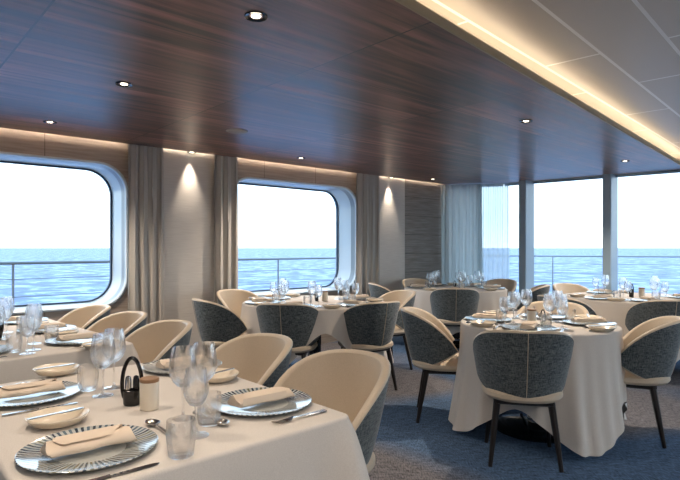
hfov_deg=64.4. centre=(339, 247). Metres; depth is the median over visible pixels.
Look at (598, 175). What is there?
wall
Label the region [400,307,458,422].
tub chair
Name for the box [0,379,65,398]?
folded napkin
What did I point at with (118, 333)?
bowl
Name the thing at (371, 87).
ceiling
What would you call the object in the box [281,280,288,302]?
wine glass
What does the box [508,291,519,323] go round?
wine glass
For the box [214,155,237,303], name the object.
curtain
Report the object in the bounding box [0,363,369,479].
tablecloth
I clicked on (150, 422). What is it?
bowl
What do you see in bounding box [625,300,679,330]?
tub chair
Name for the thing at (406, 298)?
tub chair
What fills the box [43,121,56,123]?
recessed light
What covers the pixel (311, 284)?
bowl
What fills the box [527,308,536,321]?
lidded pot
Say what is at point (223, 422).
spoon
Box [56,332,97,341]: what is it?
folded napkin
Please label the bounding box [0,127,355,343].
wall
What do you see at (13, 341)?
water tumbler
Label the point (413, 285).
folded napkin
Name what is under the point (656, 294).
water tumbler
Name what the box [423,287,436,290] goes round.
bread plate
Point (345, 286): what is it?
bowl
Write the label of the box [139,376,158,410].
lidded pot
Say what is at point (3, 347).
charger plate
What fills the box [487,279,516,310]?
tub chair
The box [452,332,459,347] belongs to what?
round table
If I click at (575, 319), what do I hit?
folded napkin
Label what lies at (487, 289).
bread plate
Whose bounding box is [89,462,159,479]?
table knife
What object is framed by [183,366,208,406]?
bowl
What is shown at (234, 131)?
ceiling speaker
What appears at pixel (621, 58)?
ceiling
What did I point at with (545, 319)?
water tumbler
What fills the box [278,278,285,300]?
wine glass
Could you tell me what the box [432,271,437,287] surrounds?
wine glass
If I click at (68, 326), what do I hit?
charger plate
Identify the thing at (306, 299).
water tumbler
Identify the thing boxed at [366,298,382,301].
bread plate
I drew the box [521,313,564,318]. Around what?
charger plate
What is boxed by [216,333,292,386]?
tub chair
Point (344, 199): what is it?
window
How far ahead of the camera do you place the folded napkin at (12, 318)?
3.77 m
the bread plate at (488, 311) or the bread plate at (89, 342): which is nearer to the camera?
the bread plate at (89, 342)
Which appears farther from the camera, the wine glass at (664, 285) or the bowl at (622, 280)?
the bowl at (622, 280)
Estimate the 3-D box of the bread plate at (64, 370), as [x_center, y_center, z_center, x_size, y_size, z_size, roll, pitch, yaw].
[-1.188,0.514,2.262,0.174,0.030,0.174,0,0,-42]
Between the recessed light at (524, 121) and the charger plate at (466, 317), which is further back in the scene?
the recessed light at (524, 121)
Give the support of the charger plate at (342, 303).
on the tablecloth at (332, 322)
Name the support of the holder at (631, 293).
on the tablecloth at (614, 311)
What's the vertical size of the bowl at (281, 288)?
0.107 m
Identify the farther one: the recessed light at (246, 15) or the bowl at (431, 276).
the bowl at (431, 276)
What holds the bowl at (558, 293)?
on the wine glass at (558, 293)
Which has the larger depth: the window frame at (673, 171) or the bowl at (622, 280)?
the window frame at (673, 171)
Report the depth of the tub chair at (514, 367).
3.06 m
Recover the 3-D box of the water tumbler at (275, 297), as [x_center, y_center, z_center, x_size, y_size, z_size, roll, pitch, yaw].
[-0.603,0.483,5.083,0.074,0.092,0.074,0,0,-19]
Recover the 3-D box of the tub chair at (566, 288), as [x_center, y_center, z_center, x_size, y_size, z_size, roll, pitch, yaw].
[2.971,0.866,6.782,0.577,0.813,0.578,0,0,-22]
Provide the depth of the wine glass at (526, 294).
3.95 m
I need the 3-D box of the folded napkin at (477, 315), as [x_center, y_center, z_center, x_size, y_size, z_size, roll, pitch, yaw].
[1.080,0.499,3.941,0.216,0.033,0.091,0,0,24]
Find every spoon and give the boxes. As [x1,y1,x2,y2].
[145,419,165,433]
[215,418,228,425]
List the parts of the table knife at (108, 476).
handle, blade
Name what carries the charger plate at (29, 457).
on the tablecloth at (323, 445)
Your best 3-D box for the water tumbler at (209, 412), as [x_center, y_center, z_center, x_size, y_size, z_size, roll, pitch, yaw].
[-0.394,0.483,1.623,0.074,0.092,0.074,0,0,0]
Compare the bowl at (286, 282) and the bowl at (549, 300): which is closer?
the bowl at (549, 300)
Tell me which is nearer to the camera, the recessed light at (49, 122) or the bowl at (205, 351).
the bowl at (205, 351)
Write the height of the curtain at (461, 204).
2.270 m
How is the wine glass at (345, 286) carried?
on the tablecloth at (332, 322)
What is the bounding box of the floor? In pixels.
[288,336,679,479]
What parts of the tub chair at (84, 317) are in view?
backrest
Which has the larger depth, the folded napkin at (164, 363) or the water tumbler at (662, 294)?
the water tumbler at (662, 294)
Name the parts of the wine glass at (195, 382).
stem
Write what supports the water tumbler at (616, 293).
on the tablecloth at (614, 311)
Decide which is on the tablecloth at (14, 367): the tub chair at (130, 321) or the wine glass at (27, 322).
the wine glass at (27, 322)
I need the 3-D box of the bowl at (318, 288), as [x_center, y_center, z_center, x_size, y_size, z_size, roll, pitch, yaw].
[-0.194,0.393,4.890,0.072,0.107,0.072,0,0,19]
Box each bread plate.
[24,405,89,428]
[33,363,78,376]
[59,329,78,334]
[81,341,91,349]
[209,368,238,382]
[284,293,299,296]
[322,304,341,308]
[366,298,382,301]
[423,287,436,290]
[470,320,495,326]
[483,310,495,313]
[484,288,497,290]
[569,293,585,296]
[576,314,600,317]
[586,324,616,331]
[607,297,625,300]
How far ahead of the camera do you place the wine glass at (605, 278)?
6.07 m
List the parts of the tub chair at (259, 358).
backrest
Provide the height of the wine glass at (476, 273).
0.222 m
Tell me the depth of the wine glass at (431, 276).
6.90 m
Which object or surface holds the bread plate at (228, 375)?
on the tablecloth at (323, 445)
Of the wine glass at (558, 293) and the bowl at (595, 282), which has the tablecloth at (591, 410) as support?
the wine glass at (558, 293)
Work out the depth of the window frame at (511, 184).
8.63 m
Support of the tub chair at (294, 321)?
on the floor
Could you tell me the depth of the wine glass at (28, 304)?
2.97 m
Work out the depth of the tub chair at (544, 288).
6.59 m
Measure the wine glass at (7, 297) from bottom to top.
0.222 m
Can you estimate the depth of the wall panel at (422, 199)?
8.52 m
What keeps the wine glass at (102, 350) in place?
on the tablecloth at (323, 445)
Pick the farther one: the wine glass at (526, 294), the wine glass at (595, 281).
the wine glass at (595, 281)
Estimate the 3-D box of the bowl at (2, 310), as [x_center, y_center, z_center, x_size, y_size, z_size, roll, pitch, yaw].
[-1.958,0.393,3.096,0.072,0.107,0.072,0,0,-45]
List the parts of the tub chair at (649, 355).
seat frame, seat, backrest, leg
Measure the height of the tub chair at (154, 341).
0.813 m
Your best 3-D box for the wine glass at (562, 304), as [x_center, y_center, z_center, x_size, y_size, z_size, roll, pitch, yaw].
[1.456,0.434,3.536,0.073,0.190,0.073,0,0,29]
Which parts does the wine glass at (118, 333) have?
stem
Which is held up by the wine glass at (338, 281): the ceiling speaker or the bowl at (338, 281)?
the bowl at (338, 281)
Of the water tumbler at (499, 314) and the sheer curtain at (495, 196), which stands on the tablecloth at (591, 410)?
the water tumbler at (499, 314)
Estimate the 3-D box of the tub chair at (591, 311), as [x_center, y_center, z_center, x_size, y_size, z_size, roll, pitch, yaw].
[2.239,0.866,5.309,0.578,0.813,0.577,0,0,-28]
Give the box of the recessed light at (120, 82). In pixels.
[115,81,132,86]
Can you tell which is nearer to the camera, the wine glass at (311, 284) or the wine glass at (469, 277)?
the wine glass at (311, 284)
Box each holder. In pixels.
[0,323,3,337]
[120,356,142,406]
[629,284,633,296]
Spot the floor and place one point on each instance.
(404, 448)
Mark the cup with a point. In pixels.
(131, 396)
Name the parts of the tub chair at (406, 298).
seat, backrest, leg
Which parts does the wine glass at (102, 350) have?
stem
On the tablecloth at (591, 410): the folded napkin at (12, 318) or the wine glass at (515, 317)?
the wine glass at (515, 317)
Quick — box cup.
[123,388,139,406]
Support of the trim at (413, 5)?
attached to the ceiling at (371, 87)
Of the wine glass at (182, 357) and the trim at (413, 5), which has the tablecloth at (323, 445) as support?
the wine glass at (182, 357)
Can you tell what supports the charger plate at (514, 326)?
on the tablecloth at (591, 410)
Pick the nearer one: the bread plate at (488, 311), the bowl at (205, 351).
the bowl at (205, 351)
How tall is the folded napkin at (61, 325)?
0.033 m
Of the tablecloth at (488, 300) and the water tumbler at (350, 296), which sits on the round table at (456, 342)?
the tablecloth at (488, 300)
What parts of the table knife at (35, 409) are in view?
handle, blade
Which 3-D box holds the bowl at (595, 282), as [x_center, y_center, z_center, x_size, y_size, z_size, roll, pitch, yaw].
[2.903,0.393,6.132,0.072,0.107,0.072,0,0,-10]
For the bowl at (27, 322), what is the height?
0.107 m
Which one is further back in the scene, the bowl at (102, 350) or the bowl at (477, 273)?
the bowl at (477, 273)
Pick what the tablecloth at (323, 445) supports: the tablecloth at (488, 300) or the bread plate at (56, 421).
the bread plate at (56, 421)
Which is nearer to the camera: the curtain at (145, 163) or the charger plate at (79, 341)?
the charger plate at (79, 341)
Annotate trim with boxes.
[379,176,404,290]
[394,0,679,164]
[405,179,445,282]
[519,180,533,295]
[603,174,617,290]
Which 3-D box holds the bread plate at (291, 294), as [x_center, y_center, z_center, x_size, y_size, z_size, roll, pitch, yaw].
[-0.514,0.514,5.829,0.174,0.030,0.174,0,0,33]
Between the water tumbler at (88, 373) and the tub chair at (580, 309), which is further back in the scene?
the tub chair at (580, 309)
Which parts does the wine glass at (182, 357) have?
stem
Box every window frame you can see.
[509,182,536,185]
[536,176,602,183]
[616,170,679,177]
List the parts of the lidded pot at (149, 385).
lid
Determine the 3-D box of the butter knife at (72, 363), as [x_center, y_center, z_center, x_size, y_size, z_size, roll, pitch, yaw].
[-1.190,0.497,2.259,0.016,0.005,0.163,0,0,39]
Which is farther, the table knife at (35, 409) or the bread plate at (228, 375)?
the bread plate at (228, 375)
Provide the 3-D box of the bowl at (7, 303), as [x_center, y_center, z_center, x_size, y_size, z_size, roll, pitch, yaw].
[-1.983,0.370,3.191,0.084,0.125,0.084,0,0,-45]
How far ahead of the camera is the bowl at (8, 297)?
3.37 m
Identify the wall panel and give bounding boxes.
[163,148,213,345]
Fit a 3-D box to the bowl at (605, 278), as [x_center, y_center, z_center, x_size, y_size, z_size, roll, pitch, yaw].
[2.996,0.370,6.098,0.084,0.125,0.084,0,0,-10]
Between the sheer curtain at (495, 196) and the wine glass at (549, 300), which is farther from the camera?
the sheer curtain at (495, 196)
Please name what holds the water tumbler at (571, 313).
on the tablecloth at (591, 410)
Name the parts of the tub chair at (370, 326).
seat, seat frame, backrest, leg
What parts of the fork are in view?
handle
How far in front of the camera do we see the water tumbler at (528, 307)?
4.03 m
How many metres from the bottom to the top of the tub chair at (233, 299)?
0.813 m
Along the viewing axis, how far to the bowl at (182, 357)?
1.64 m
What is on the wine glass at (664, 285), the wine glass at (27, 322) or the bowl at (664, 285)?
the bowl at (664, 285)
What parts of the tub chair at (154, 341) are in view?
backrest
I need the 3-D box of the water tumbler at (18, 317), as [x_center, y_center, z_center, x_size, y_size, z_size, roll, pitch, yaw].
[-2.014,0.483,3.428,0.074,0.092,0.074,0,0,-45]
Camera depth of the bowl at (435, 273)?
6.98 m
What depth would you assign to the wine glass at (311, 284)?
4.93 m
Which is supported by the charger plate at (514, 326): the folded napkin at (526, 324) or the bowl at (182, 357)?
the folded napkin at (526, 324)
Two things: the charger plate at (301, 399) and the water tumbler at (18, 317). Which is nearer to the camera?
the charger plate at (301, 399)
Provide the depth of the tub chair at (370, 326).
4.63 m
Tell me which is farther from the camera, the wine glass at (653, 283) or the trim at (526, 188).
the trim at (526, 188)
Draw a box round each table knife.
[2,402,77,416]
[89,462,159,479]
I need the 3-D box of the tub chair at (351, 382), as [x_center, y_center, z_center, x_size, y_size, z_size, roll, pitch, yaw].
[-0.075,0.866,2.216,0.578,0.813,0.577,0,0,-42]
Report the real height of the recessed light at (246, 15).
0.006 m
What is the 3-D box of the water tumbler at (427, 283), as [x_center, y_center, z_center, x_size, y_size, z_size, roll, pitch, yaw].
[1.143,0.483,7.019,0.074,0.092,0.074,0,0,1]
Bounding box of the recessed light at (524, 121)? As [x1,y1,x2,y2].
[519,119,532,122]
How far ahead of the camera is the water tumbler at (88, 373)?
1.98 m
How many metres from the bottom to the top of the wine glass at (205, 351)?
0.222 m
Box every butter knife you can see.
[27,407,83,419]
[34,363,74,369]
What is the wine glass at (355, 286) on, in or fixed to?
on the tablecloth at (332, 322)
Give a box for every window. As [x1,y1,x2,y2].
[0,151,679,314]
[238,177,355,296]
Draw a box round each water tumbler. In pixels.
[5,333,21,352]
[16,316,20,329]
[44,325,58,340]
[77,363,98,391]
[166,415,195,459]
[197,390,221,426]
[272,294,279,302]
[303,296,310,304]
[342,291,348,298]
[348,294,355,299]
[425,281,430,286]
[459,283,464,287]
[496,309,506,322]
[525,306,534,317]
[540,314,551,327]
[565,309,575,321]
[598,286,604,293]
[613,290,620,296]
[652,291,659,299]
[659,288,666,296]
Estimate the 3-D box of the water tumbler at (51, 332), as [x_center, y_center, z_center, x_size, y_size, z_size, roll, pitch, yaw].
[-1.619,0.483,3.031,0.074,0.092,0.074,0,0,-45]
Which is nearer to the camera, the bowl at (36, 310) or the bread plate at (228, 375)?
the bread plate at (228, 375)
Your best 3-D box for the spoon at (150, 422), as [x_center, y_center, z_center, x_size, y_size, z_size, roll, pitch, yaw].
[-0.516,0.523,1.560,0.040,0.012,0.190,0,0,-42]
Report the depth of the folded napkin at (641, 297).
5.26 m
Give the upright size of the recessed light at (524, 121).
0.006 m
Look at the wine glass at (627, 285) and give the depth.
5.44 m
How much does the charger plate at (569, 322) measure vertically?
0.016 m
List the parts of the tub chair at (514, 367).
leg, leg, seat, backrest, seat frame, leg, leg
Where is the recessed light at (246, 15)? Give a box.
[244,11,267,21]
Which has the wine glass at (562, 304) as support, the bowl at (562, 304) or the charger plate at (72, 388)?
the bowl at (562, 304)
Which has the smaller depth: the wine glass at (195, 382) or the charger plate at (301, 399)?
the wine glass at (195, 382)
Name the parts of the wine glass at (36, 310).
stem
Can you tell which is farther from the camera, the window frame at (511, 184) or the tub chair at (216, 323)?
the window frame at (511, 184)
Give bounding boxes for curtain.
[128,144,163,324]
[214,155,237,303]
[355,173,379,295]
[441,184,482,284]
[478,183,509,282]
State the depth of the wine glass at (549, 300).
3.59 m
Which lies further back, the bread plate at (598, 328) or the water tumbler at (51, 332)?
the bread plate at (598, 328)
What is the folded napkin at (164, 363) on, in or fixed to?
on the charger plate at (150, 367)
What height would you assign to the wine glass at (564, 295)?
0.190 m
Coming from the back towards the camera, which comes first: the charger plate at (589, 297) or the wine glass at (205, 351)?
the charger plate at (589, 297)
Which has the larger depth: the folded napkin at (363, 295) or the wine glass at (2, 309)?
the folded napkin at (363, 295)
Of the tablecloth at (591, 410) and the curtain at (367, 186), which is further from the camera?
the curtain at (367, 186)
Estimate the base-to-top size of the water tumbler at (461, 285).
0.092 m
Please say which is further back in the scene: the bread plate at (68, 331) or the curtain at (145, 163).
the curtain at (145, 163)
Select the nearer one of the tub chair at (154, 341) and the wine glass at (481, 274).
the tub chair at (154, 341)
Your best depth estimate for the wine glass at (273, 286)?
5.32 m
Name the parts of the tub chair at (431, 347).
leg, leg, backrest, seat, seat frame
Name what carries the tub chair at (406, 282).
on the floor
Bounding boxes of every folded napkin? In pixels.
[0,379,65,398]
[5,316,17,321]
[38,322,66,329]
[40,424,136,457]
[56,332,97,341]
[155,359,169,368]
[228,387,294,407]
[251,298,271,301]
[287,301,302,303]
[343,300,365,304]
[356,294,369,297]
[410,284,424,286]
[472,313,495,318]
[483,285,500,287]
[520,320,537,328]
[537,310,551,316]
[571,317,607,322]
[593,294,611,297]
[640,296,658,299]
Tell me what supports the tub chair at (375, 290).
on the floor
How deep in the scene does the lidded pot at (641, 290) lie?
5.78 m
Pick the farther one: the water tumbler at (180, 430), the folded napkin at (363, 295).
the folded napkin at (363, 295)
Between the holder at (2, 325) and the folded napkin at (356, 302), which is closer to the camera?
the holder at (2, 325)
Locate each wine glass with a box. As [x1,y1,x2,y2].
[0,296,14,332]
[0,299,12,337]
[0,306,5,340]
[19,315,34,354]
[24,306,41,350]
[27,303,42,344]
[90,332,115,398]
[104,328,125,389]
[169,345,196,416]
[183,366,208,439]
[192,341,216,413]
[270,282,276,293]
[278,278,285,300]
[278,284,285,302]
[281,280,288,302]
[307,281,315,305]
[315,285,322,306]
[334,277,341,299]
[341,280,349,299]
[352,283,358,293]
[429,274,434,286]
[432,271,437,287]
[459,272,465,282]
[467,275,472,288]
[474,271,479,287]
[479,273,483,280]
[499,297,509,324]
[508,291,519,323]
[511,293,520,318]
[521,289,532,319]
[543,293,555,326]
[552,290,562,321]
[557,299,567,328]
[558,294,567,320]
[592,277,598,294]
[601,275,608,294]
[619,277,626,297]
[624,281,631,299]
[649,278,658,290]
[661,281,668,299]
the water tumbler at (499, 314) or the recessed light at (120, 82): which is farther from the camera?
the water tumbler at (499, 314)
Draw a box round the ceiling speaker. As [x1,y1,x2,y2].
[226,129,247,133]
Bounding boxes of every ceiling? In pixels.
[0,0,679,184]
[419,0,679,158]
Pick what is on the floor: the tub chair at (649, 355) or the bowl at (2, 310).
the tub chair at (649, 355)
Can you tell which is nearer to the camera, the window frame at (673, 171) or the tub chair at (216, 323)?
the tub chair at (216, 323)
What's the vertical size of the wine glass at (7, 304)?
0.222 m
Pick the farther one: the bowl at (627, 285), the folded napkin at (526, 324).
the bowl at (627, 285)
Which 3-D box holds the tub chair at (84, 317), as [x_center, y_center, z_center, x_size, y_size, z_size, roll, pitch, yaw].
[-2.067,0.866,4.152,0.578,0.813,0.577,0,0,-44]
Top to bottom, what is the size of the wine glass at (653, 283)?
0.222 m
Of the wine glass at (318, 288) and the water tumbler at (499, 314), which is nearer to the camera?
the water tumbler at (499, 314)
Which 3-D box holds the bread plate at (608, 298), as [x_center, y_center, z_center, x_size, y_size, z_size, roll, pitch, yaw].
[2.746,0.514,5.368,0.174,0.030,0.174,0,0,13]
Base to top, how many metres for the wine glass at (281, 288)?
0.190 m
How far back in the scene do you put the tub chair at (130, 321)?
3.91 m
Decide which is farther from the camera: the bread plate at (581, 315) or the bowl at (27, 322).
the bread plate at (581, 315)
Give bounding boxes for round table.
[308,335,320,355]
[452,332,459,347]
[497,413,560,442]
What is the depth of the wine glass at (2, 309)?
3.09 m
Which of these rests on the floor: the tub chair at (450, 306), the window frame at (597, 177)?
the tub chair at (450, 306)
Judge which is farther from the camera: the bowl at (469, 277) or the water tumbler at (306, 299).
the bowl at (469, 277)
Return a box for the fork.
[271,409,326,423]
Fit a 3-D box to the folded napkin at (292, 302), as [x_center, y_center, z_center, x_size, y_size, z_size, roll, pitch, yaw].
[-0.414,0.499,4.817,0.091,0.033,0.216,0,0,23]
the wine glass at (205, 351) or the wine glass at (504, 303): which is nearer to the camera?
the wine glass at (205, 351)
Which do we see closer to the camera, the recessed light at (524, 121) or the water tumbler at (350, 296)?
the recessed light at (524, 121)
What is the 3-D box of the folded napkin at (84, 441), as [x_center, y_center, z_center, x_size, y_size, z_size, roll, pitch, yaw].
[-0.649,0.499,1.401,0.216,0.033,0.091,0,0,-40]
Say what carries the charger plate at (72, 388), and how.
on the tablecloth at (323, 445)
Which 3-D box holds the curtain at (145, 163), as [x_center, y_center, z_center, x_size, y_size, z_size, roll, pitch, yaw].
[-1.963,0.060,5.479,0.370,2.380,0.077,0,0,-42]
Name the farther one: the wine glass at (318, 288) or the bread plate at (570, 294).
the bread plate at (570, 294)
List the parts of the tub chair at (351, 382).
seat, backrest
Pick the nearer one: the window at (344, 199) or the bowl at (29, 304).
the bowl at (29, 304)
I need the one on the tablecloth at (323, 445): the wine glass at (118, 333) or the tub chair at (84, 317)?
the wine glass at (118, 333)
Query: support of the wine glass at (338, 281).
on the tablecloth at (332, 322)
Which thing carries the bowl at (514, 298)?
on the wine glass at (514, 298)
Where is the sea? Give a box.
[0,248,679,304]
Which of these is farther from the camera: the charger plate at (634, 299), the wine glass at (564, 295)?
the charger plate at (634, 299)
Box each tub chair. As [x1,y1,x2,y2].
[58,304,110,329]
[87,311,147,337]
[125,319,192,362]
[192,298,246,348]
[216,289,258,316]
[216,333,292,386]
[256,303,319,358]
[274,349,390,477]
[338,301,399,390]
[368,282,390,297]
[379,290,415,369]
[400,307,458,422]
[402,278,428,288]
[430,288,479,326]
[473,330,573,472]
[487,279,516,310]
[508,284,549,313]
[517,301,589,314]
[537,295,596,314]
[552,283,590,293]
[621,316,679,447]
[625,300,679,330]
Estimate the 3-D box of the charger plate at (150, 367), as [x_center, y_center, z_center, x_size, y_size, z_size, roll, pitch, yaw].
[-0.692,0.521,2.379,0.336,0.016,0.336,0,0,-42]
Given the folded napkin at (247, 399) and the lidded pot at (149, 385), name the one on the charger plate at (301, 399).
the folded napkin at (247, 399)
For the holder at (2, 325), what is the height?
0.169 m
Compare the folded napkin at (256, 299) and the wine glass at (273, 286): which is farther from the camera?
the wine glass at (273, 286)
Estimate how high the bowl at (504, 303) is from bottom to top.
0.107 m
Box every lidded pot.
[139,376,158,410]
[322,291,327,300]
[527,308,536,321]
[638,287,644,296]
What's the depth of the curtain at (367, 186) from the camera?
7.57 m
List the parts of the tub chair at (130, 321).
backrest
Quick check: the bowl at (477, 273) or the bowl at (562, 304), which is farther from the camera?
the bowl at (477, 273)
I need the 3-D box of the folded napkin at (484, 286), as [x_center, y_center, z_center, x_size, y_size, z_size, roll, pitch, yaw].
[1.958,0.499,6.957,0.216,0.033,0.091,0,0,12]
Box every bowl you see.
[0,296,14,313]
[0,299,12,320]
[0,306,5,324]
[19,315,34,336]
[24,306,41,330]
[27,303,42,317]
[90,332,115,368]
[104,328,125,361]
[145,419,159,426]
[169,345,196,387]
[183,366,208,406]
[193,341,216,379]
[278,284,285,295]
[281,280,288,292]
[307,281,315,294]
[315,285,322,296]
[334,277,341,289]
[341,280,349,292]
[429,274,434,282]
[432,271,437,280]
[467,275,472,282]
[474,271,479,280]
[499,297,509,312]
[508,291,519,309]
[521,289,532,305]
[543,293,555,311]
[552,290,562,307]
[557,299,567,315]
[592,277,598,286]
[601,275,608,285]
[619,277,626,289]
[624,281,631,291]
[661,281,668,291]
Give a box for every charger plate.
[0,345,8,352]
[0,381,81,406]
[5,317,48,323]
[14,425,157,473]
[16,324,75,332]
[45,338,91,344]
[142,358,221,373]
[221,387,311,415]
[336,302,367,305]
[464,316,511,321]
[502,323,556,330]
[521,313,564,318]
[563,320,616,325]
[585,296,607,299]
[630,298,662,301]
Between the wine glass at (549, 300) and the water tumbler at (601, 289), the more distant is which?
the water tumbler at (601, 289)
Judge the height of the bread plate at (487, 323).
0.030 m
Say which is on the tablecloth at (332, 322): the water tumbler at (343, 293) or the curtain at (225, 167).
the water tumbler at (343, 293)
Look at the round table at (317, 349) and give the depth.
5.25 m
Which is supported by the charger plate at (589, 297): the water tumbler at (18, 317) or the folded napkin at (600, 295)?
the folded napkin at (600, 295)
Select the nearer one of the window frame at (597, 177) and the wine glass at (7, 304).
the wine glass at (7, 304)
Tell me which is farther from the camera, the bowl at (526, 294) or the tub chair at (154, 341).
the bowl at (526, 294)
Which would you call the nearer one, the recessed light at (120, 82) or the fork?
the fork
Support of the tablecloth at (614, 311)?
on the round table
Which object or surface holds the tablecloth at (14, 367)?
on the dining table
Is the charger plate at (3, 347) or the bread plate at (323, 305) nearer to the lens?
the charger plate at (3, 347)
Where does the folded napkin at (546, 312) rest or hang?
on the charger plate at (554, 316)
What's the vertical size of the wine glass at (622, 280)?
0.222 m
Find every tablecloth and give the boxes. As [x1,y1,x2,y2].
[0,319,140,383]
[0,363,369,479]
[240,295,393,363]
[404,285,508,334]
[448,314,626,456]
[566,292,679,361]
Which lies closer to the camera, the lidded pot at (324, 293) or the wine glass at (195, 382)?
the wine glass at (195, 382)
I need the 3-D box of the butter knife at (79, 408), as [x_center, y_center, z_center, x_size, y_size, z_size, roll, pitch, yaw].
[-0.851,0.497,1.621,0.016,0.005,0.163,0,0,39]
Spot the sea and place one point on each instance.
(575, 270)
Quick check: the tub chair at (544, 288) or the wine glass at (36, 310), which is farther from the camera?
the tub chair at (544, 288)
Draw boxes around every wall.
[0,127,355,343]
[537,159,679,180]
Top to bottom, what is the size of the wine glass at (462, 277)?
0.222 m
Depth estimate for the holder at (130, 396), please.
1.81 m
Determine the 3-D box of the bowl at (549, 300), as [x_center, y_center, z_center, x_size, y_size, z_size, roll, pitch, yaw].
[1.406,0.370,3.620,0.084,0.125,0.084,0,0,29]
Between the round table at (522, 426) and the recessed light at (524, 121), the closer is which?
the round table at (522, 426)
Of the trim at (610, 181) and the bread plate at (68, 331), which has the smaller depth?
the bread plate at (68, 331)
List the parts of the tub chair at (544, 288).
backrest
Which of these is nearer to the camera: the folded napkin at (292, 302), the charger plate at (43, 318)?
the charger plate at (43, 318)

